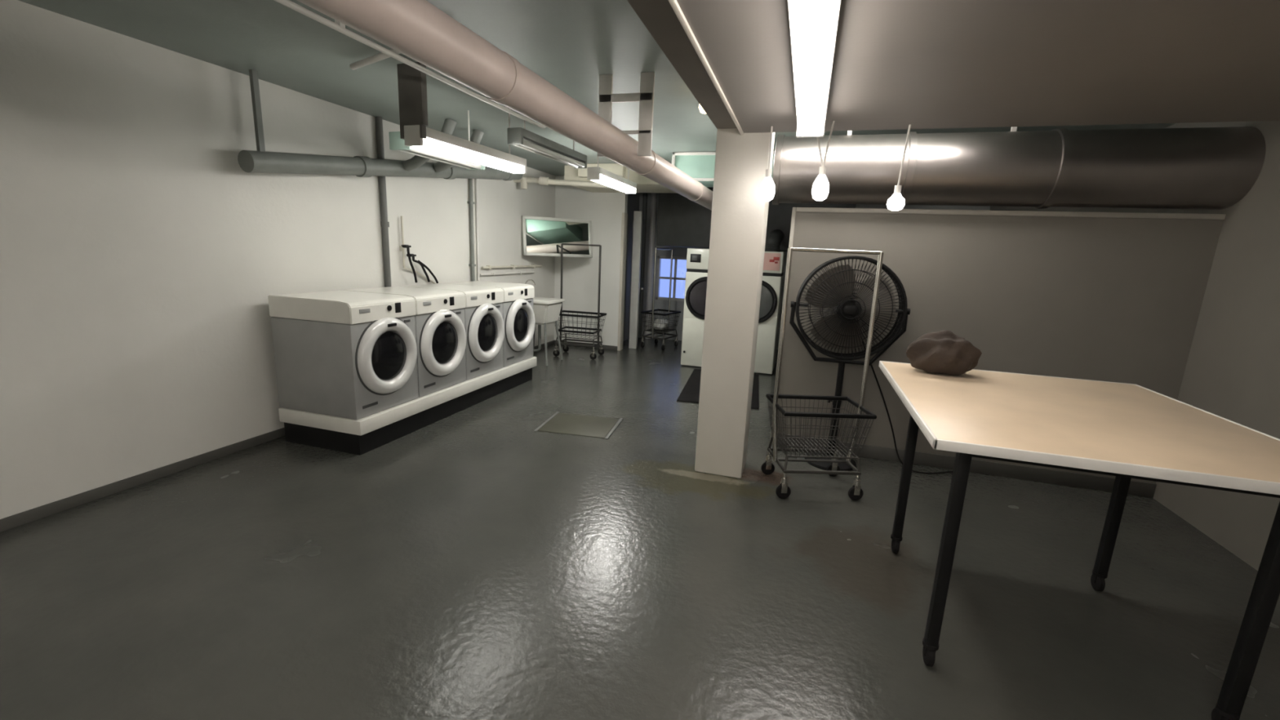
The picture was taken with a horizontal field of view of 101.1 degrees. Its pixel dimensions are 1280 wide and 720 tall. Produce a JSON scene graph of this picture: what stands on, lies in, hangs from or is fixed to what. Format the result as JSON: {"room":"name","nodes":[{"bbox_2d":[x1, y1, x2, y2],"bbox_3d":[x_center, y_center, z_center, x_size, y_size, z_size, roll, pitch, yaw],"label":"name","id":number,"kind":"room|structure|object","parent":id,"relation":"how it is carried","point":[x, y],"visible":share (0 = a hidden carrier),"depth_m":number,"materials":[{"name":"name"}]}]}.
{"room":"laundry","nodes":[
{"label":"laundry","id":0,"kind":"room"},
{"bbox_2d":[0,0,555,519],"bbox_3d":[-2.917,-0.748,4.236,0.120,2.750,9.670,6,12,17],"label":"wall","id":1,"kind":"structure","parent":0,"point":[140,263],"depth_m":3.40,"materials":[{"name":"white paint"}]},
{"bbox_2d":[0,340,554,532],"bbox_3d":[-2.912,0.571,4.482,0.012,0.070,9.658,6,12,17],"label":"baseboard","id":2,"kind":"structure","parent":1,"relation":"attached to","point":[33,514],"depth_m":3.37,"materials":[{"name":"paint"}]},
{"bbox_2d":[375,116,391,287],"bbox_3d":[-2.482,-1.432,5.112,0.074,1.730,0.074,6,12,17],"label":"drain pipe","id":3,"kind":"object","parent":1,"relation":"attached to","point":[379,122],"visible":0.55,"depth_m":5.09,"materials":[{"name":"grey metal"}]},
{"bbox_2d":[399,216,438,284],"bbox_3d":[-2.343,-1.152,5.612,0.112,0.710,0.510,6,12,17],"label":"hoses","id":4,"kind":"object","parent":1,"relation":"attached to","point":[403,246],"visible":1,"depth_m":5.46,"materials":[{"name":"black rubber"}]},
{"bbox_2d":[466,178,475,281],"bbox_3d":[-2.068,-1.673,6.459,0.052,1.770,0.080,6,12,17],"label":"riser pipe","id":5,"kind":"object","parent":1,"relation":"attached to","point":[471,202],"visible":0.58,"depth_m":6.46,"materials":[{"name":"grey metal"}]},
{"bbox_2d":[475,178,479,280],"bbox_3d":[-2.035,-1.697,6.583,0.026,1.770,0.025,6,12,17],"label":"conduit","id":6,"kind":"object","parent":1,"relation":"attached to","point":[476,180],"visible":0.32,"depth_m":6.58,"materials":[{"name":"grey metal"}]},
{"bbox_2d":[480,271,534,275],"bbox_3d":[-1.843,-1.218,7.393,0.049,0.030,1.400,6,12,17],"label":"pipe","id":7,"kind":"object","parent":1,"relation":"attached to","point":[514,273],"visible":1,"depth_m":7.25,"materials":[{"name":"beige metal"}]},
{"bbox_2d":[481,264,542,269],"bbox_3d":[-1.790,-1.333,7.514,0.050,0.050,1.600,6,12,17],"label":"pipe","id":8,"kind":"object","parent":1,"relation":"attached to","point":[511,266],"visible":1,"depth_m":7.41,"materials":[{"name":"white metal"}]},
{"bbox_2d":[521,215,592,257],"bbox_3d":[-1.228,-1.845,7.923,1.120,0.569,0.108,-5,14,-32],"label":"mirror","id":9,"kind":"object","parent":1,"relation":"attached to","point":[541,236],"visible":1,"depth_m":7.89,"materials":[{"name":"mirror"}]},
{"bbox_2d":[554,175,627,346],"bbox_3d":[-0.829,-1.570,8.635,1.200,2.750,0.120,6,12,17],"label":"wall","id":10,"kind":"structure","parent":0,"point":[604,210],"depth_m":8.55,"materials":[{"name":"grey paint"}]},
{"bbox_2d":[554,340,617,350],"bbox_3d":[-0.904,-0.247,8.845,1.200,0.070,0.012,6,12,17],"label":"baseboard","id":11,"kind":"structure","parent":10,"relation":"attached to","point":[604,347],"depth_m":8.76,"materials":[{"name":"paint"}]},
{"bbox_2d":[617,212,627,351],"bbox_3d":[-0.284,-1.243,8.525,0.045,2.200,0.160,6,12,17],"label":"trim","id":12,"kind":"structure","parent":10,"relation":"attached to","point":[624,215],"depth_m":8.48,"materials":[{"name":"beige paint"}]},
{"bbox_2d":[17,0,1176,175],"bbox_3d":[0.574,-1.947,3.709,6.800,0.100,11.400,6,12,17],"label":"ceiling","id":13,"kind":"structure","parent":0,"point":[568,44],"depth_m":3.26,"materials":[{"name":"grey paint"}]},
{"bbox_2d":[349,48,400,70],"bbox_3d":[-1.419,-1.811,3.057,1.060,0.068,0.048,11,14,35],"label":"conduit","id":14,"kind":"object","parent":13,"relation":"attached to","point":[380,56],"visible":0.32,"depth_m":3.21,"materials":[{"name":"grey metal"}]},
{"bbox_2d":[237,69,522,180],"bbox_3d":[-2.209,-2.008,5.399,0.176,0.701,3.749,6,12,17],"label":"drain pipe","id":15,"kind":"object","parent":13,"relation":"attached to","point":[260,161],"visible":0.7,"depth_m":4.26,"materials":[{"name":"grey metal"}]},
{"bbox_2d":[274,0,546,128],"bbox_3d":[-1.408,-1.660,2.562,0.030,0.166,4.164,6,12,17],"label":"conduit","id":16,"kind":"object","parent":13,"relation":"attached to","point":[338,26],"visible":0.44,"depth_m":2.80,"materials":[{"name":"grey metal"}]},
{"bbox_2d":[403,118,456,171],"bbox_3d":[-1.989,-2.040,4.987,0.532,0.489,0.112,4,12,8],"label":"pipe","id":17,"kind":"object","parent":13,"relation":"attached to","point":[415,162],"visible":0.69,"depth_m":4.98,"materials":[{"name":"grey metal"}]},
{"bbox_2d":[388,110,484,169],"bbox_3d":[-1.604,-1.857,4.243,0.180,0.475,0.958,6,12,17],"label":"fluorescent light","id":18,"kind":"object","parent":13,"relation":"hanging from","point":[396,143],"visible":0.56,"depth_m":4.11,"materials":[{"name":"white metal"}]},
{"bbox_2d":[433,128,483,172],"bbox_3d":[-1.857,-2.145,5.394,0.532,0.436,0.112,4,12,8],"label":"pipe","id":19,"kind":"object","parent":13,"relation":"attached to","point":[477,135],"visible":0.55,"depth_m":5.39,"materials":[{"name":"grey metal"}]},
{"bbox_2d":[396,62,526,173],"bbox_3d":[-1.259,-1.764,3.964,0.190,0.515,1.268,7,12,19],"label":"fluorescent light","id":20,"kind":"object","parent":13,"relation":"hanging from","point":[411,82],"visible":0.98,"depth_m":3.45,"materials":[{"name":"white plastic"}]},
{"bbox_2d":[297,0,712,210],"bbox_3d":[-0.123,-1.523,3.445,0.380,0.682,10.152,7,12,19],"label":"insulated pipe","id":21,"kind":"object","parent":13,"relation":"hanging from","point":[419,30],"visible":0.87,"depth_m":2.18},
{"bbox_2d":[507,115,586,168],"bbox_3d":[-0.793,-1.995,4.732,0.130,0.335,1.228,6,12,18],"label":"fluorescent light","id":22,"kind":"object","parent":13,"relation":"hanging from","point":[520,137],"visible":0.98,"depth_m":4.56,"materials":[{"name":"grey paint"}]},
{"bbox_2d":[586,156,636,194],"bbox_3d":[-0.280,-2.146,5.841,0.130,0.445,1.248,6,12,17],"label":"fluorescent light","id":23,"kind":"object","parent":13,"relation":"hanging from","point":[597,174],"visible":0.92,"depth_m":5.65,"materials":[{"name":"white"}]},
{"bbox_2d":[564,163,677,193],"bbox_3d":[-0.063,-2.585,7.523,1.810,0.250,1.140,6,12,17],"label":"bulkhead","id":24,"kind":"object","parent":13,"relation":"attached to","point":[644,184],"visible":0.45,"depth_m":7.23,"materials":[{"name":"beige paint"}]},
{"bbox_2d":[513,176,622,189],"bbox_3d":[-0.915,-2.421,7.172,1.710,0.200,0.124,5,12,11],"label":"pipe","id":25,"kind":"object","parent":24,"relation":"attached to","point":[541,180],"visible":0.82,"depth_m":7.20,"materials":[{"name":"beige metal"}]},
{"bbox_2d":[626,0,737,128],"bbox_3d":[-0.197,-1.202,0.960,0.160,0.310,5.317,6,12,17],"label":"beam","id":26,"kind":"structure","parent":13,"relation":"attached to","point":[659,17],"depth_m":2.21,"materials":[{"name":"brown paint"}]},
{"bbox_2d":[698,104,706,114],"bbox_3d":[0.459,-1.812,3.686,0.120,0.165,0.120,6,12,17],"label":"bulb","id":27,"kind":"object","parent":13,"relation":"attached to","point":[702,111],"visible":0.24,"depth_m":3.68,"materials":[{"name":"white glass"}]},
{"bbox_2d":[671,151,774,186],"bbox_3d":[1.164,-2.232,6.241,1.430,0.310,0.800,6,12,17],"label":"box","id":28,"kind":"object","parent":13,"relation":"attached to","point":[700,166],"visible":0.21,"depth_m":6.00,"materials":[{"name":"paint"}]},
{"bbox_2d":[656,186,856,251],"bbox_3d":[1.828,-2.308,8.496,3.000,1.030,0.750,6,12,17],"label":"wall","id":29,"kind":"structure","parent":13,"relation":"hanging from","point":[682,222],"depth_m":8.43,"materials":[{"name":"grey paint"}]},
{"bbox_2d":[676,0,1279,133],"bbox_3d":[1.366,-1.024,0.497,3.080,0.340,5.317,6,12,17],"label":"ceiling","id":30,"kind":"structure","parent":13,"relation":"attached to","point":[897,64],"depth_m":2.06,"materials":[{"name":"grey paint"}]},
{"bbox_2d":[668,0,743,134],"bbox_3d":[-0.112,-1.172,0.938,0.020,0.352,5.317,6,12,17],"label":"trim","id":31,"kind":"structure","parent":30,"relation":"attached to","point":[673,3],"depth_m":2.11,"materials":[{"name":"beige paint"}]},
{"bbox_2d":[759,125,774,201],"bbox_3d":[0.810,-1.227,3.293,0.100,0.449,0.100,6,12,17],"label":"pendant bulb","id":32,"kind":"object","parent":30,"relation":"hanging from","point":[766,190],"visible":1,"depth_m":3.29,"materials":[{"name":"white glass"}]},
{"bbox_2d":[764,168,772,177],"bbox_3d":[0.808,-1.169,3.305,0.038,0.049,0.038,6,12,17],"label":"socket","id":33,"kind":"object","parent":32,"relation":"attached to","point":[768,171],"depth_m":3.29,"materials":[{"name":"white ceramic"}]},
{"bbox_2d":[787,0,841,137],"bbox_3d":[0.598,-1.093,1.818,0.150,0.125,2.408,6,12,17],"label":"fluorescent light","id":34,"kind":"object","parent":30,"relation":"attached to","point":[813,24],"visible":1,"depth_m":1.83,"materials":[{"name":"white plastic"}]},
{"bbox_2d":[811,120,835,200],"bbox_3d":[1.077,-1.184,3.134,0.130,0.451,0.115,6,12,17],"label":"pendant bulb","id":35,"kind":"object","parent":30,"relation":"hanging from","point":[820,188],"visible":0.9,"depth_m":3.13,"materials":[{"name":"white glass"}]},
{"bbox_2d":[818,166,826,174],"bbox_3d":[1.091,-1.130,3.148,0.038,0.049,0.038,6,12,17],"label":"socket","id":36,"kind":"object","parent":35,"relation":"attached to","point":[822,171],"depth_m":3.13,"materials":[{"name":"white ceramic"}]},
{"bbox_2d":[886,124,911,210],"bbox_3d":[1.549,-1.141,3.128,0.100,0.489,0.100,6,12,17],"label":"pendant bulb","id":37,"kind":"object","parent":30,"relation":"hanging from","point":[896,202],"visible":1,"depth_m":3.13,"materials":[{"name":"white glass"}]},
{"bbox_2d":[893,185,902,193],"bbox_3d":[1.544,-1.020,3.153,0.038,0.049,0.038,6,12,17],"label":"socket","id":38,"kind":"object","parent":37,"relation":"attached to","point":[897,189],"depth_m":3.14,"materials":[{"name":"silver metal"}]},
{"bbox_2d":[772,126,1266,208],"bbox_3d":[2.497,-1.482,3.849,2.920,0.708,0.536,6,12,17],"label":"duct","id":39,"kind":"object","parent":13,"relation":"hanging from","point":[1193,167],"visible":0.91,"depth_m":3.60,"materials":[{"name":"silver metal"}]},
{"bbox_2d":[622,192,639,341],"bbox_3d":[-0.324,-1.680,9.270,0.120,2.750,1.410,6,12,17],"label":"wall","id":40,"kind":"structure","parent":0,"point":[633,199],"depth_m":9.46,"materials":[{"name":"paint"}]},
{"bbox_2d":[628,222,643,340],"bbox_3d":[-0.052,-1.327,9.143,0.110,2.108,0.720,0,12,-11],"label":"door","id":41,"kind":"structure","parent":40,"relation":"in","point":[642,288],"depth_m":9.37,"materials":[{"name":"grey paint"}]},
{"bbox_2d":[0,337,1279,719],"bbox_3d":[0.456,0.841,4.286,6.800,0.100,11.400,6,12,17],"label":"floor","id":42,"kind":"structure","parent":0,"point":[475,562],"depth_m":2.56,"materials":[{"name":"grey concrete"}]},
{"bbox_2d":[278,356,537,455],"bbox_3d":[-2.087,0.310,5.395,0.815,0.280,2.765,6,12,17],"label":"plinth","id":43,"kind":"object","parent":42,"relation":"on","point":[359,437],"visible":0.69,"depth_m":4.35,"materials":[{"name":"white paint"}]},
{"bbox_2d":[267,290,418,419],"bbox_3d":[-2.355,-0.076,4.300,0.850,0.893,0.678,6,12,17],"label":"washing machine","id":44,"kind":"object","parent":43,"relation":"on","point":[348,354],"visible":1,"depth_m":4.02,"materials":[{"name":"grey metal"}]},
{"bbox_2d":[342,286,466,397],"bbox_3d":[-2.150,-0.201,4.942,0.850,0.893,0.678,6,12,17],"label":"washing machine","id":45,"kind":"object","parent":43,"relation":"on","point":[439,317],"visible":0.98,"depth_m":4.76,"materials":[{"name":"white metal"}]},
{"bbox_2d":[400,283,504,380],"bbox_3d":[-1.946,-0.325,5.585,0.850,0.893,0.678,6,12,17],"label":"washing machine","id":46,"kind":"object","parent":43,"relation":"on","point":[484,325],"visible":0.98,"depth_m":5.40,"materials":[{"name":"white metal"}]},
{"bbox_2d":[448,280,535,367],"bbox_3d":[-1.741,-0.450,6.228,0.850,0.893,0.678,6,12,17],"label":"washing machine","id":47,"kind":"object","parent":43,"relation":"on","point":[518,316],"visible":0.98,"depth_m":6.05,"materials":[{"name":"white metal"}]},
{"bbox_2d":[524,279,564,365],"bbox_3d":[-1.473,-0.559,7.531,0.622,1.170,0.520,6,12,17],"label":"utility sink","id":48,"kind":"object","parent":42,"relation":"on","point":[546,310],"visible":0.61,"depth_m":7.33,"materials":[{"name":"white plastic"}]},
{"bbox_2d":[524,279,535,284],"bbox_3d":[-1.568,-1.007,7.475,0.180,0.277,0.040,6,12,17],"label":"faucet","id":49,"kind":"object","parent":48,"relation":"on","point":[528,279],"depth_m":7.44,"materials":[{"name":"silver metal"}]},
{"bbox_2d":[533,297,564,324],"bbox_3d":[-1.428,-0.699,7.490,0.540,0.340,0.520,6,12,17],"label":"tub","id":50,"kind":"object","parent":48,"relation":"in","point":[546,310],"depth_m":7.29,"materials":[{"name":"white plastic"}]},
{"bbox_2d":[533,411,623,439],"bbox_3d":[-0.558,0.615,4.947,0.685,0.030,0.600,5,12,11],"label":"floor hatch","id":51,"kind":"object","parent":42,"relation":"in","point":[558,423],"visible":0.8,"depth_m":4.91,"materials":[{"name":"grey paint"}]},
{"bbox_2d":[553,243,606,359],"bbox_3d":[-0.908,-0.893,7.970,0.717,1.688,0.467,5,12,13],"label":"cart","id":52,"kind":"object","parent":42,"relation":"on","point":[556,353],"visible":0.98,"depth_m":7.95,"materials":[{"name":"metal"}]},
{"bbox_2d":[554,311,605,340],"bbox_3d":[-0.924,-0.527,8.046,0.704,0.352,0.445,5,12,13],"label":"basket","id":53,"kind":"object","parent":52,"relation":"on","point":[599,314],"depth_m":7.97,"materials":[{"name":"metal"}]},
{"bbox_2d":[628,211,642,348],"bbox_3d":[-0.073,-1.301,8.724,0.133,2.250,0.060,6,12,17],"label":"trim","id":54,"kind":"structure","parent":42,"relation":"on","point":[637,215],"depth_m":8.69,"materials":[{"name":"grey paint"}]},
{"bbox_2d":[640,247,680,351],"bbox_3d":[0.374,-1.048,8.983,0.466,1.688,0.642,9,13,28],"label":"cart","id":55,"kind":"object","parent":42,"relation":"on","point":[654,313],"visible":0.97,"depth_m":8.97,"materials":[{"name":"metal"}]},
{"bbox_2d":[641,311,679,333],"bbox_3d":[0.358,-0.665,9.062,0.445,0.316,0.604,9,13,28],"label":"basket","id":56,"kind":"object","parent":55,"relation":"on","point":[654,313],"depth_m":8.92,"materials":[{"name":"metal"}]},
{"bbox_2d":[653,318,668,329],"bbox_3d":[0.358,-0.624,9.061,0.279,0.185,0.360,6,12,17],"label":"bundle","id":57,"kind":"object","parent":55,"relation":"in","point":[658,322],"visible":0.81,"depth_m":8.94,"materials":[{"name":"grey fabric"}]},
{"bbox_2d":[680,248,709,366],"bbox_3d":[1.054,-0.787,7.819,0.650,1.675,0.900,6,12,17],"label":"dryer","id":58,"kind":"object","parent":42,"relation":"on","point":[697,260],"visible":0.52,"depth_m":7.46,"materials":[{"name":"white metal"}]},
{"bbox_2d":[676,368,759,408],"bbox_3d":[1.029,0.330,6.591,0.900,0.014,1.700,5,12,12],"label":"floor mat","id":59,"kind":"object","parent":42,"relation":"on","point":[690,393],"visible":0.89,"depth_m":6.31,"materials":[{"name":"black rubber"}]},
{"bbox_2d":[694,128,774,478],"bbox_3d":[0.689,-0.511,3.831,0.355,2.750,0.343,6,12,17],"label":"pillar","id":60,"kind":"structure","parent":42,"relation":"on","point":[739,218],"depth_m":3.69,"materials":[{"name":"paint"}]},
{"bbox_2d":[754,251,786,373],"bbox_3d":[1.687,-0.722,7.631,0.650,1.675,0.900,6,12,17],"label":"dryer","id":61,"kind":"object","parent":42,"relation":"on","point":[774,264],"visible":0.56,"depth_m":7.20,"materials":[{"name":"white metal"}]},
{"bbox_2d":[764,229,784,251],"bbox_3d":[1.999,-1.776,7.816,0.241,0.339,0.610,6,12,17],"label":"hose","id":62,"kind":"object","parent":61,"relation":"on","point":[775,237],"visible":0.92,"depth_m":7.59,"materials":[{"name":"grey paint"}]},
{"bbox_2d":[760,247,884,500],"bbox_3d":[1.262,0.093,3.650,0.642,1.688,0.466,2,12,-2],"label":"cart","id":63,"kind":"object","parent":42,"relation":"on","point":[783,491],"visible":1,"depth_m":3.60,"materials":[{"name":"metal"}]},
{"bbox_2d":[767,398,874,458],"bbox_3d":[1.246,0.476,3.729,0.604,0.316,0.445,2,12,-2],"label":"basket","id":64,"kind":"object","parent":63,"relation":"on","point":[868,415],"depth_m":3.64,"materials":[{"name":"metal"}]},
{"bbox_2d":[789,255,953,474],"bbox_3d":[1.838,0.048,4.070,1.383,1.655,0.400,5,12,14],"label":"fan","id":65,"kind":"object","parent":42,"relation":"on","point":[834,288],"visible":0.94,"depth_m":4.02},
{"bbox_2d":[878,360,1279,719],"bbox_3d":[1.820,0.706,2.423,1.279,1.032,1.484,6,12,17],"label":"folding table","id":66,"kind":"object","parent":42,"relation":"on","point":[1124,431],"visible":1,"depth_m":2.01,"materials":[{"name":"beige laminate"}]},
{"bbox_2d":[906,329,982,375],"bbox_3d":[1.657,-0.049,2.891,0.359,0.231,0.241,6,12,17],"label":"rock","id":67,"kind":"object","parent":66,"relation":"on","point":[943,352],"visible":1,"depth_m":2.82,"materials":[{"name":"brown stone"}]},
{"bbox_2d":[639,192,990,349],"bbox_3d":[2.655,-1.532,9.167,5.650,2.750,0.120,6,12,17],"label":"wall","id":68,"kind":"structure","parent":0,"point":[677,251],"depth_m":9.72,"materials":[{"name":"paint"}]},
{"bbox_2d":[637,192,647,337],"bbox_3d":[0.046,-1.783,9.842,0.078,2.750,0.080,6,12,17],"label":"pipe","id":69,"kind":"object","parent":68,"relation":"attached to","point":[645,194],"visible":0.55,"depth_m":9.79,"materials":[{"name":"black metal"}]},
{"bbox_2d":[644,192,657,338],"bbox_3d":[0.204,-1.763,9.779,0.107,2.750,0.110,6,12,17],"label":"pipe","id":70,"kind":"object","parent":68,"relation":"attached to","point":[654,195],"visible":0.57,"depth_m":9.71,"materials":[{"name":"grey metal"}]},
{"bbox_2d":[655,255,686,301],"bbox_3d":[0.659,-1.512,9.795,0.710,0.810,0.100,6,12,17],"label":"window","id":71,"kind":"structure","parent":68,"relation":"in","point":[659,277],"depth_m":9.80,"materials":[{"name":"grey paint"}]},
{"bbox_2d":[777,211,1223,497],"bbox_3d":[2.530,-0.107,4.107,2.730,2.000,0.115,6,12,17],"label":"wall","id":72,"kind":"structure","parent":0,"point":[1100,299],"depth_m":3.92,"materials":[{"name":"beige paint"}]},
{"bbox_2d":[769,207,1226,444],"bbox_3d":[2.521,-0.119,4.114,2.755,2.020,0.122,6,12,17],"label":"trim","id":73,"kind":"structure","parent":72,"relation":"attached to","point":[975,212],"depth_m":3.82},
{"bbox_2d":[989,120,1279,570],"bbox_3d":[3.719,-0.220,3.043,0.120,2.750,11.200,6,12,17],"label":"wall","id":74,"kind":"structure","parent":0,"point":[1232,372],"depth_m":3.25,"materials":[{"name":"beige paint"}]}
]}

